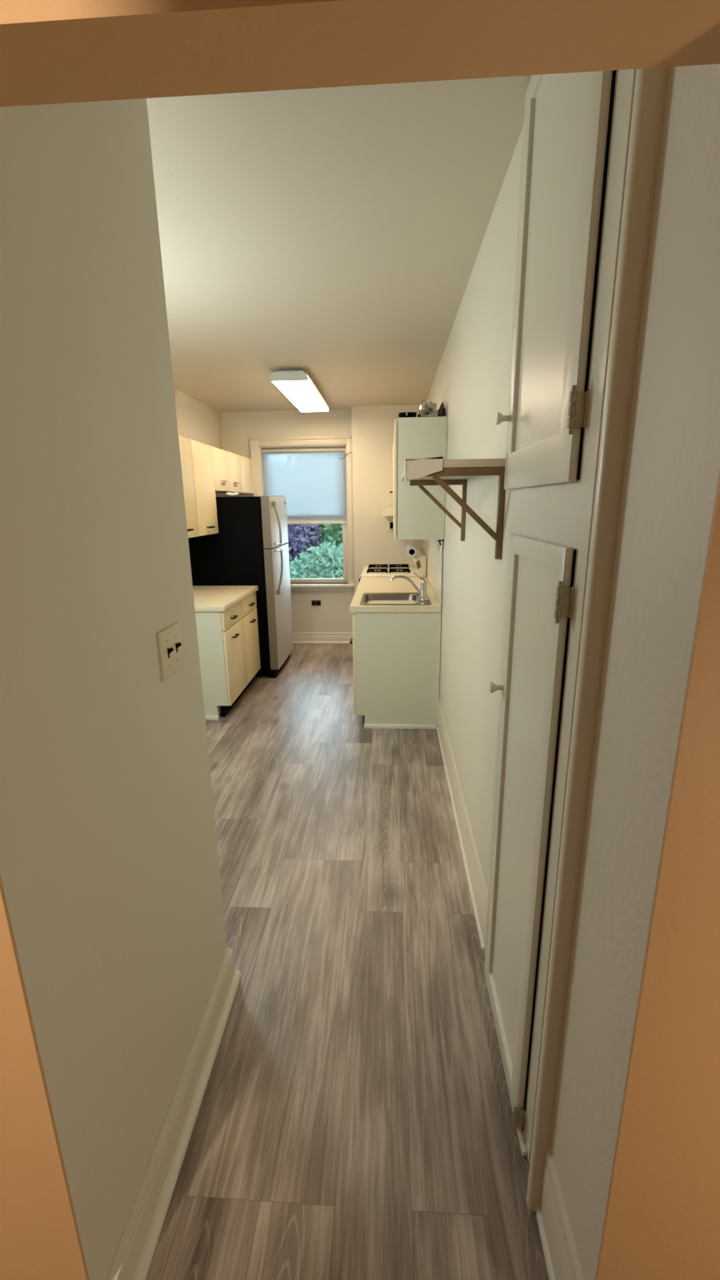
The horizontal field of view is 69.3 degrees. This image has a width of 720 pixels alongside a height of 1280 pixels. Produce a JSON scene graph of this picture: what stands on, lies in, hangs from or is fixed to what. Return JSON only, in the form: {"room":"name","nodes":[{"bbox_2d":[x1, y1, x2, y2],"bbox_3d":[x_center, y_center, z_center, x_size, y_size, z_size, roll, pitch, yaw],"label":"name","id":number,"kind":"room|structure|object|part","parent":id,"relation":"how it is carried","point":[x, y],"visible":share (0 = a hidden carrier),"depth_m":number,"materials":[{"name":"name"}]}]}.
{"room":"kitchen","nodes":[
{"label":"kitchen","id":0,"kind":"room"},
{"bbox_2d":[174,388,225,496],"bbox_3d":[-1.679,-0.650,3.780,0.120,2.552,4.782,0,15,3],"label":"wall","id":1,"kind":"structure","parent":0,"point":[197,421],"depth_m":4.94,"materials":[{"name":"beige paint"}]},
{"bbox_2d":[178,435,218,537],"bbox_3d":[-1.421,-1.157,3.991,0.364,0.720,0.995,0,15,3],"label":"upper cabinet","id":2,"kind":"object","parent":1,"relation":"attached to","point":[197,463],"visible":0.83,"depth_m":4.08,"materials":[{"name":"beige laminate"}]},
{"bbox_3d":[-1.292,-1.097,3.752,0.019,0.716,0.513,0,15,3],"label":"door","id":3,"kind":"part","parent":2,"relation":"part of","materials":[{"name":"beige laminate"}]},
{"bbox_3d":[-1.264,-1.223,4.234,0.019,0.716,0.472,0,15,3],"label":"door","id":4,"kind":"part","parent":2,"relation":"part of","materials":[{"name":"beige laminate"}]},
{"bbox_2d":[218,411,224,450],"bbox_3d":[-1.494,-2.202,5.616,0.030,0.482,0.030,0,15,3],"label":"trim","id":5,"kind":"structure","parent":1,"relation":"attached to","point":[219,413],"depth_m":5.59,"materials":[{"name":"beige paint"}]},
{"bbox_2d":[211,446,254,493],"bbox_3d":[-1.357,-1.626,5.075,0.364,0.362,1.337,0,15,3],"label":"upper cabinet","id":6,"kind":"object","parent":1,"relation":"attached to","point":[233,472],"visible":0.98,"depth_m":4.93,"materials":[{"name":"beige laminate"}]},
{"bbox_3d":[-1.241,-1.512,4.631,0.019,0.358,0.430,0,15,3],"label":"door","id":7,"kind":"part","parent":6,"relation":"part of","materials":[{"name":"beige laminate"}]},
{"bbox_3d":[-1.216,-1.620,5.044,0.019,0.358,0.414,0,15,3],"label":"door","id":8,"kind":"part","parent":6,"relation":"part of","materials":[{"name":"beige laminate"}]},
{"bbox_3d":[-1.192,-1.733,5.479,0.017,0.360,0.474,0,15,3],"label":"filler panel","id":9,"kind":"part","parent":6,"relation":"part of","materials":[{"name":"beige laminate"}]},
{"bbox_2d":[221,404,422,632],"bbox_3d":[-0.376,-1.211,5.861,2.438,2.552,0.372,0,15,3],"label":"wall","id":10,"kind":"structure","parent":0,"point":[371,429],"depth_m":5.58,"materials":[{"name":"beige paint"}]},
{"bbox_2d":[249,435,354,592],"bbox_3d":[-0.627,-1.388,5.864,1.120,1.674,0.265,0,15,3],"label":"window","id":11,"kind":"structure","parent":10,"relation":"in","point":[257,444],"depth_m":5.71,"materials":[{"name":"beige paint"}]},
{"bbox_2d":[261,447,346,524],"bbox_3d":[-0.610,-1.693,5.763,0.918,0.797,0.053,0,15,3],"label":"roller blind","id":12,"kind":"object","parent":11,"relation":"attached to","point":[312,481],"visible":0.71,"depth_m":5.73,"materials":[{"name":"white fabric"}]},
{"bbox_3d":[-0.606,-1.746,5.811,0.926,0.758,0.035,0,15,3],"label":"sash","id":13,"kind":"part","parent":11,"relation":"part of","materials":[{"name":"beige paint"}]},
{"bbox_3d":[-0.599,-1.038,5.956,0.926,0.775,0.035,0,15,3],"label":"sash","id":14,"kind":"part","parent":11,"relation":"part of","materials":[{"name":"beige paint"}]},
{"bbox_2d":[311,600,321,605],"bbox_3d":[-0.508,-0.429,6.034,0.109,0.064,0.010,0,15,3],"label":"wall outlet","id":15,"kind":"object","parent":10,"relation":"attached to","point":[313,602],"visible":1,"depth_m":6.03,"materials":[{"name":"brown plastic"}]},
{"bbox_2d":[292,632,352,643],"bbox_3d":[-0.764,-0.025,6.144,1.434,0.125,0.030,0,15,3],"label":"baseboard","id":16,"kind":"structure","parent":10,"relation":"attached to","point":[298,637],"depth_m":6.12,"materials":[{"name":"beige paint"}]},
{"bbox_3d":[-0.764,0.026,6.150,1.434,0.022,0.016,0,15,3],"label":"shoe moulding","id":17,"kind":"part","parent":16,"relation":"part of","materials":[{"name":"white paint"}]},
{"bbox_2d":[387,520,393,532],"bbox_3d":[0.336,-1.225,5.600,0.087,0.122,0.045,0,15,3],"label":"wall outlet","id":18,"kind":"object","parent":10,"relation":"attached to","point":[390,523],"visible":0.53,"depth_m":5.61,"materials":[{"name":"beige plastic"}]},
{"bbox_2d":[146,75,532,411],"bbox_3d":[0.179,-1.839,3.028,4.000,0.080,5.500,0,15,3],"label":"ceiling","id":19,"kind":"structure","parent":0,"point":[335,235],"depth_m":1.89,"materials":[{"name":"beige paint"}]},
{"bbox_2d":[269,369,329,411],"bbox_3d":[-0.485,-2.110,4.441,0.284,0.092,1.350,0,15,3],"label":"ceiling light","id":20,"kind":"object","parent":19,"relation":"attached to","point":[297,385],"visible":1,"depth_m":4.13,"materials":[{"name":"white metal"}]},
{"bbox_2d":[145,642,549,1279],"bbox_3d":[0.124,1.096,2.169,4.000,0.060,8.650,0,15,3],"label":"floor","id":21,"kind":"structure","parent":0,"point":[354,1119],"depth_m":1.61,"materials":[{"name":"grey wood"}]},
{"bbox_2d":[195,592,261,720],"bbox_3d":[-1.251,0.084,4.332,0.649,0.842,0.966,0,15,3],"label":"base cabinet","id":22,"kind":"object","parent":21,"relation":"on","point":[228,640],"visible":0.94,"depth_m":3.94,"materials":[{"name":"beige paint"}]},
{"bbox_3d":[-1.337,0.594,3.989,0.519,0.030,0.036,0,15,3],"label":"shoe moulding","id":23,"kind":"part","parent":22,"relation":"part of","materials":[{"name":"white paint"}]},
{"bbox_2d":[192,585,258,612],"bbox_3d":[-1.267,-0.346,4.223,0.648,0.040,0.980,0,15,3],"label":"countertop","id":24,"kind":"structure","parent":22,"relation":"on","point":[209,598],"depth_m":4.16,"materials":[{"name":"beige laminate"}]},
{"bbox_3d":[-0.984,-0.190,4.013,0.020,0.138,0.475,0,15,3],"label":"drawer","id":25,"kind":"part","parent":22,"relation":"part of","materials":[{"name":"beige laminate"}]},
{"bbox_3d":[-0.979,0.162,4.105,0.020,0.574,0.475,0,15,3],"label":"door","id":26,"kind":"part","parent":22,"relation":"part of","materials":[{"name":"beige laminate"}]},
{"bbox_3d":[-0.957,-0.310,4.470,0.020,0.138,0.455,0,15,3],"label":"drawer","id":27,"kind":"part","parent":22,"relation":"part of","materials":[{"name":"beige laminate"}]},
{"bbox_3d":[-0.952,0.043,4.562,0.020,0.574,0.455,0,15,3],"label":"door","id":28,"kind":"part","parent":22,"relation":"part of","materials":[{"name":"beige laminate"}]},
{"bbox_2d":[188,495,293,677],"bbox_3d":[-1.094,-0.542,5.077,0.837,1.672,0.762,0,15,3],"label":"refrigerator","id":29,"kind":"object","parent":21,"relation":"on","point":[250,546],"visible":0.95,"depth_m":4.67,"materials":[{"name":"black metal"}]},
{"bbox_2d":[225,492,239,496],"bbox_3d":[-1.125,-1.282,4.581,0.114,0.035,0.030,-7,16,-22],"label":"bundle","id":30,"kind":"object","parent":29,"relation":"on","point":[227,494],"visible":1,"depth_m":4.57,"materials":[{"name":"white"}]},
{"bbox_3d":[-0.735,-1.033,4.613,0.068,0.358,0.019,0,15,3],"label":"handle","id":31,"kind":"part","parent":29,"relation":"part of","materials":[{"name":"grey metal"}]},
{"bbox_3d":[-0.792,-1.123,4.908,0.082,0.445,0.760,0,15,3],"label":"freezer door","id":32,"kind":"part","parent":29,"relation":"part of","materials":[{"name":"silver metal"}]},
{"bbox_3d":[-0.730,-0.615,4.722,0.068,0.388,0.019,0,15,3],"label":"handle","id":33,"kind":"part","parent":29,"relation":"part of","materials":[{"name":"grey metal"}]},
{"bbox_3d":[-0.782,-0.358,5.108,0.082,1.113,0.760,0,15,3],"label":"door","id":34,"kind":"part","parent":29,"relation":"part of","materials":[{"name":"silver metal"}]},
{"bbox_2d":[359,548,426,581],"bbox_3d":[0.318,-0.357,5.428,0.672,1.100,0.799,0,15,3],"label":"stove","id":35,"kind":"object","parent":21,"relation":"on","point":[372,570],"visible":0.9,"depth_m":5.11,"materials":[{"name":"white metal"}]},
{"bbox_2d":[361,565,426,577],"bbox_3d":[0.337,-0.703,5.336,0.623,0.029,0.799,0,15,3],"label":"cooktop","id":36,"kind":"object","parent":35,"relation":"in","point":[370,570],"depth_m":5.12,"materials":[{"name":"white metal"}]},
{"bbox_2d":[350,600,441,729],"bbox_3d":[0.281,0.049,4.356,0.640,0.858,1.438,0,15,3],"label":"base cabinet","id":37,"kind":"object","parent":21,"relation":"on","point":[397,655],"visible":0.9,"depth_m":3.67,"materials":[{"name":"beige paint"}]},
{"bbox_3d":[-0.027,0.126,3.912,0.018,0.740,0.470,0,15,3],"label":"door","id":38,"kind":"part","parent":37,"relation":"part of","materials":[{"name":"beige laminate"}]},
{"bbox_2d":[350,577,441,612],"bbox_3d":[0.282,-0.393,4.250,0.623,0.041,1.449,0,15,3],"label":"countertop","id":39,"kind":"structure","parent":37,"relation":"on","point":[370,584],"depth_m":4.13,"materials":[{"name":"beige laminate"}]},
{"bbox_2d":[359,592,431,605],"bbox_3d":[0.258,-0.232,3.843,0.500,0.157,0.500,0,15,3],"label":"sink","id":40,"kind":"object","parent":39,"relation":"in","point":[366,597],"visible":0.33,"depth_m":4.01,"materials":[{"name":"silver metal"}]},
{"bbox_2d":[391,572,428,600],"bbox_3d":[0.357,-0.398,3.788,0.271,0.190,0.180,0,15,3],"label":"faucet","id":41,"kind":"object","parent":39,"relation":"on","point":[423,590],"visible":1,"depth_m":3.77,"materials":[{"name":"silver metal"}]},
{"bbox_3d":[0.342,-0.400,3.789,0.240,0.145,0.027,0,15,3],"label":"spout","id":42,"kind":"part","parent":41,"relation":"part of","materials":[{"name":"silver metal"}]},
{"bbox_3d":[0.430,-0.458,3.768,0.084,0.066,0.023,0,15,3],"label":"lever","id":43,"kind":"part","parent":41,"relation":"part of","materials":[{"name":"silver metal"}]},
{"bbox_3d":[0.464,-0.314,3.804,0.060,0.015,0.180,0,15,3],"label":"plate","id":44,"kind":"part","parent":41,"relation":"part of","materials":[{"name":"silver metal"}]},
{"bbox_3d":[0.291,0.626,3.782,0.525,0.030,0.038,0,15,3],"label":"shoe moulding","id":45,"kind":"part","parent":37,"relation":"part of","materials":[{"name":"white paint"}]},
{"bbox_2d":[0,0,719,1279],"bbox_3d":[0.061,0.037,1.057,4.000,2.552,0.830,0,15,3],"label":"wall","id":46,"kind":"structure","parent":0,"point":[110,872],"depth_m":0.86,"materials":[{"name":"beige paint"}]},
{"bbox_2d":[155,622,184,681],"bbox_3d":[-0.471,0.027,1.316,0.021,0.121,0.128,0,15,3],"label":"light switch","id":47,"kind":"object","parent":46,"relation":"attached to","point":[169,641],"visible":1,"depth_m":1.30,"materials":[{"name":"beige plastic"}]},
{"bbox_2d":[105,948,241,1279],"bbox_3d":[-0.457,1.215,1.399,0.043,0.115,0.824,0,15,3],"label":"baseboard","id":48,"kind":"structure","parent":46,"relation":"attached to","point":[133,1257],"depth_m":1.29,"materials":[{"name":"beige paint"}]},
{"bbox_2d":[426,64,719,1279],"bbox_3d":[0.614,-0.529,3.200,0.150,2.552,5.306,0,15,3],"label":"wall","id":49,"kind":"structure","parent":0,"point":[672,466],"depth_m":0.80,"materials":[{"name":"beige paint"}]},
{"bbox_2d":[381,504,393,517],"bbox_3d":[0.438,-1.295,5.172,0.430,0.118,0.795,0,15,3],"label":"range hood","id":50,"kind":"object","parent":49,"relation":"attached to","point":[389,511],"visible":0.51,"depth_m":4.80,"materials":[{"name":"white metal"}]},
{"bbox_2d":[390,446,393,502],"bbox_3d":[0.469,-1.603,5.087,0.358,0.510,0.820,0,15,3],"label":"upper cabinet","id":51,"kind":"object","parent":49,"relation":"attached to","point":[393,447],"visible":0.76,"depth_m":4.73,"materials":[{"name":"beige laminate"}]},
{"bbox_3d":[0.318,-1.550,4.897,0.018,0.503,0.405,0,15,3],"label":"door","id":52,"kind":"part","parent":51,"relation":"part of","materials":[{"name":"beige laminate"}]},
{"bbox_2d":[393,416,447,539],"bbox_3d":[0.424,-1.201,4.009,0.323,0.743,1.460,0,15,3],"label":"upper cabinet","id":53,"kind":"object","parent":49,"relation":"attached to","point":[416,516],"visible":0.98,"depth_m":3.32,"materials":[{"name":"beige paint"}]},
{"bbox_3d":[0.297,-1.323,4.489,0.015,0.736,0.483,0,15,3],"label":"door","id":54,"kind":"part","parent":53,"relation":"part of","materials":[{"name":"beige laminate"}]},
{"bbox_3d":[0.270,-1.200,4.019,0.015,0.736,0.480,0,15,3],"label":"door","id":55,"kind":"part","parent":53,"relation":"part of","materials":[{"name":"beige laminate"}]},
{"bbox_3d":[0.242,-1.077,3.550,0.015,0.736,0.481,0,15,3],"label":"door","id":56,"kind":"part","parent":53,"relation":"part of","materials":[{"name":"beige laminate"}]},
{"bbox_2d":[398,411,416,417],"bbox_3d":[0.307,-1.446,3.413,0.113,0.033,0.382,0,15,3],"label":"baking tray","id":57,"kind":"object","parent":53,"relation":"on","point":[404,414],"visible":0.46,"depth_m":3.23,"materials":[{"name":"black metal"}]},
{"bbox_2d":[406,539,417,557],"bbox_3d":[0.400,-0.717,3.935,0.110,0.155,0.289,0,15,3],"label":"paper towel roll","id":58,"kind":"object","parent":53,"relation":"attached to","point":[411,550],"visible":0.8,"depth_m":3.84,"materials":[{"name":"white paper"}]},
{"bbox_2d":[416,400,437,416],"bbox_3d":[0.446,-1.504,3.405,0.156,0.142,0.175,8,17,31],"label":"bag","id":59,"kind":"object","parent":53,"relation":"on","point":[429,409],"visible":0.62,"depth_m":3.37,"materials":[{"name":"clear plastic"}]},
{"bbox_2d":[437,401,446,416],"bbox_3d":[0.509,-1.437,3.243,0.059,0.092,0.061,12,19,41],"label":"bottle","id":60,"kind":"object","parent":53,"relation":"on","point":[442,411],"visible":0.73,"depth_m":3.23,"materials":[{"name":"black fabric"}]},
{"bbox_2d":[422,539,443,605],"bbox_3d":[0.616,-0.732,4.571,0.005,0.441,2.230,0,15,3],"label":"backsplash","id":61,"kind":"structure","parent":49,"relation":"attached to","point":[431,548],"depth_m":4.07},
{"bbox_2d":[437,539,444,611],"bbox_3d":[0.537,-0.428,3.481,0.040,0.476,0.048,9,18,34],"label":"edging","id":62,"kind":"object","parent":61,"relation":"attached to","point":[439,540],"visible":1,"depth_m":3.47,"materials":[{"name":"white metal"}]},
{"bbox_2d":[401,456,506,559],"bbox_3d":[0.318,-0.520,2.054,0.308,0.311,0.933,0,15,3],"label":"wall shelf","id":63,"kind":"object","parent":49,"relation":"attached to","point":[420,471],"visible":0.93,"depth_m":1.60,"materials":[{"name":"beige laminate"}]},
{"bbox_3d":[0.354,-0.730,2.413,0.244,0.024,0.025,0,15,3],"label":"arm","id":64,"kind":"part","parent":63,"relation":"part of","materials":[{"name":"brown paint"}]},
{"bbox_3d":[0.306,-0.516,1.599,0.244,0.024,0.025,0,15,3],"label":"arm","id":65,"kind":"part","parent":63,"relation":"part of","materials":[{"name":"brown paint"}]},
{"bbox_2d":[436,701,487,951],"bbox_3d":[0.506,0.784,2.801,0.016,0.215,1.939,0,15,3],"label":"baseboard","id":66,"kind":"structure","parent":49,"relation":"attached to","point":[479,893],"depth_m":2.36,"materials":[{"name":"beige paint"}]},
{"bbox_2d":[517,1129,527,1156],"bbox_3d":[0.425,1.214,1.546,0.012,0.018,0.520,0,15,3],"label":"trim","id":67,"kind":"structure","parent":49,"relation":"attached to","point":[522,1141],"depth_m":1.31,"materials":[{"name":"white paint"}]},
{"bbox_2d":[484,533,577,1130],"bbox_3d":[0.393,0.485,1.370,0.058,1.475,0.484,0,15,3],"label":"lower cabinet","id":68,"kind":"object","parent":49,"relation":"attached to","point":[540,592],"visible":1,"depth_m":1.29,"materials":[{"name":"beige paint"}]},
{"bbox_3d":[0.393,0.137,1.495,0.042,0.033,0.033,0,15,3],"label":"knob","id":69,"kind":"part","parent":68,"relation":"part of","materials":[{"name":"beige paint"}]},
{"bbox_2d":[495,70,616,490],"bbox_3d":[0.380,-0.803,1.098,0.058,0.921,0.574,0,15,3],"label":"upper cabinet","id":70,"kind":"object","parent":49,"relation":"attached to","point":[568,117],"visible":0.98,"depth_m":1.04,"materials":[{"name":"beige paint"}]},
{"bbox_3d":[0.390,-0.601,1.412,0.042,0.033,0.033,0,15,3],"label":"knob","id":71,"kind":"part","parent":70,"relation":"part of","materials":[{"name":"beige paint"}]},
{"bbox_2d":[536,1144,583,1279],"bbox_3d":[0.404,1.242,1.053,0.016,0.215,0.240,0,15,3],"label":"baseboard","id":72,"kind":"structure","parent":49,"relation":"attached to","point":[559,1246],"depth_m":1.08,"materials":[{"name":"beige paint"}]},
{"bbox_3d":[0.400,1.335,1.078,0.007,0.022,0.240,0,15,3],"label":"shoe moulding","id":73,"kind":"part","parent":72,"relation":"part of","materials":[{"name":"white paint"}]},
{"bbox_2d":[484,69,637,1164],"bbox_3d":[0.421,-0.021,1.264,0.009,2.552,0.629,0,15,3],"label":"trim","id":74,"kind":"structure","parent":49,"relation":"attached to","point":[562,514],"depth_m":0.97,"materials":[{"name":"beige paint"}]},
{"bbox_2d":[527,66,668,1211],"bbox_3d":[0.390,0.069,0.920,0.031,2.552,0.094,0,15,3],"label":"trim","id":75,"kind":"structure","parent":49,"relation":"attached to","point":[650,83],"depth_m":0.82,"materials":[{"name":"beige paint"}]},
{"label":"outside","id":76,"kind":"structure","parent":0,"visible":0},
{"bbox_3d":[0.839,-1.265,14.425,16.000,0.100,15.400,0,15,3],"label":"ground","id":77,"kind":"structure","parent":76,"visible":0},
{"bbox_2d":[287,523,322,578],"bbox_3d":[-1.596,-1.950,10.554,1.726,3.251,1.323,0,15,3],"label":"shrub","id":78,"kind":"object","parent":77,"relation":"on","point":[298,540],"visible":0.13,"depth_m":10.19,"materials":[{"name":"purple plant"}]},
{"bbox_2d":[289,540,343,578],"bbox_3d":[-0.462,-0.646,8.546,1.759,1.950,1.079,0,15,3],"label":"shrub","id":79,"kind":"object","parent":77,"relation":"on","point":[322,568],"visible":0.1,"depth_m":8.23,"materials":[{"name":"green plant"}]},
{"bbox_2d":[308,523,339,560],"bbox_3d":[-0.502,-2.405,12.034,4.929,3.943,1.618,0,15,3],"label":"shrub","id":80,"kind":"object","parent":77,"relation":"on","point":[321,531],"visible":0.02,"depth_m":11.49,"materials":[{"name":"green plant"}]},
{"bbox_2d":[323,523,342,567],"bbox_3d":[0.134,-1.794,10.297,1.823,3.480,1.463,0,15,3],"label":"shrub","id":81,"kind":"object","parent":77,"relation":"on","point":[334,533],"visible":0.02,"depth_m":9.97,"materials":[{"name":"green plant"}]}
]}

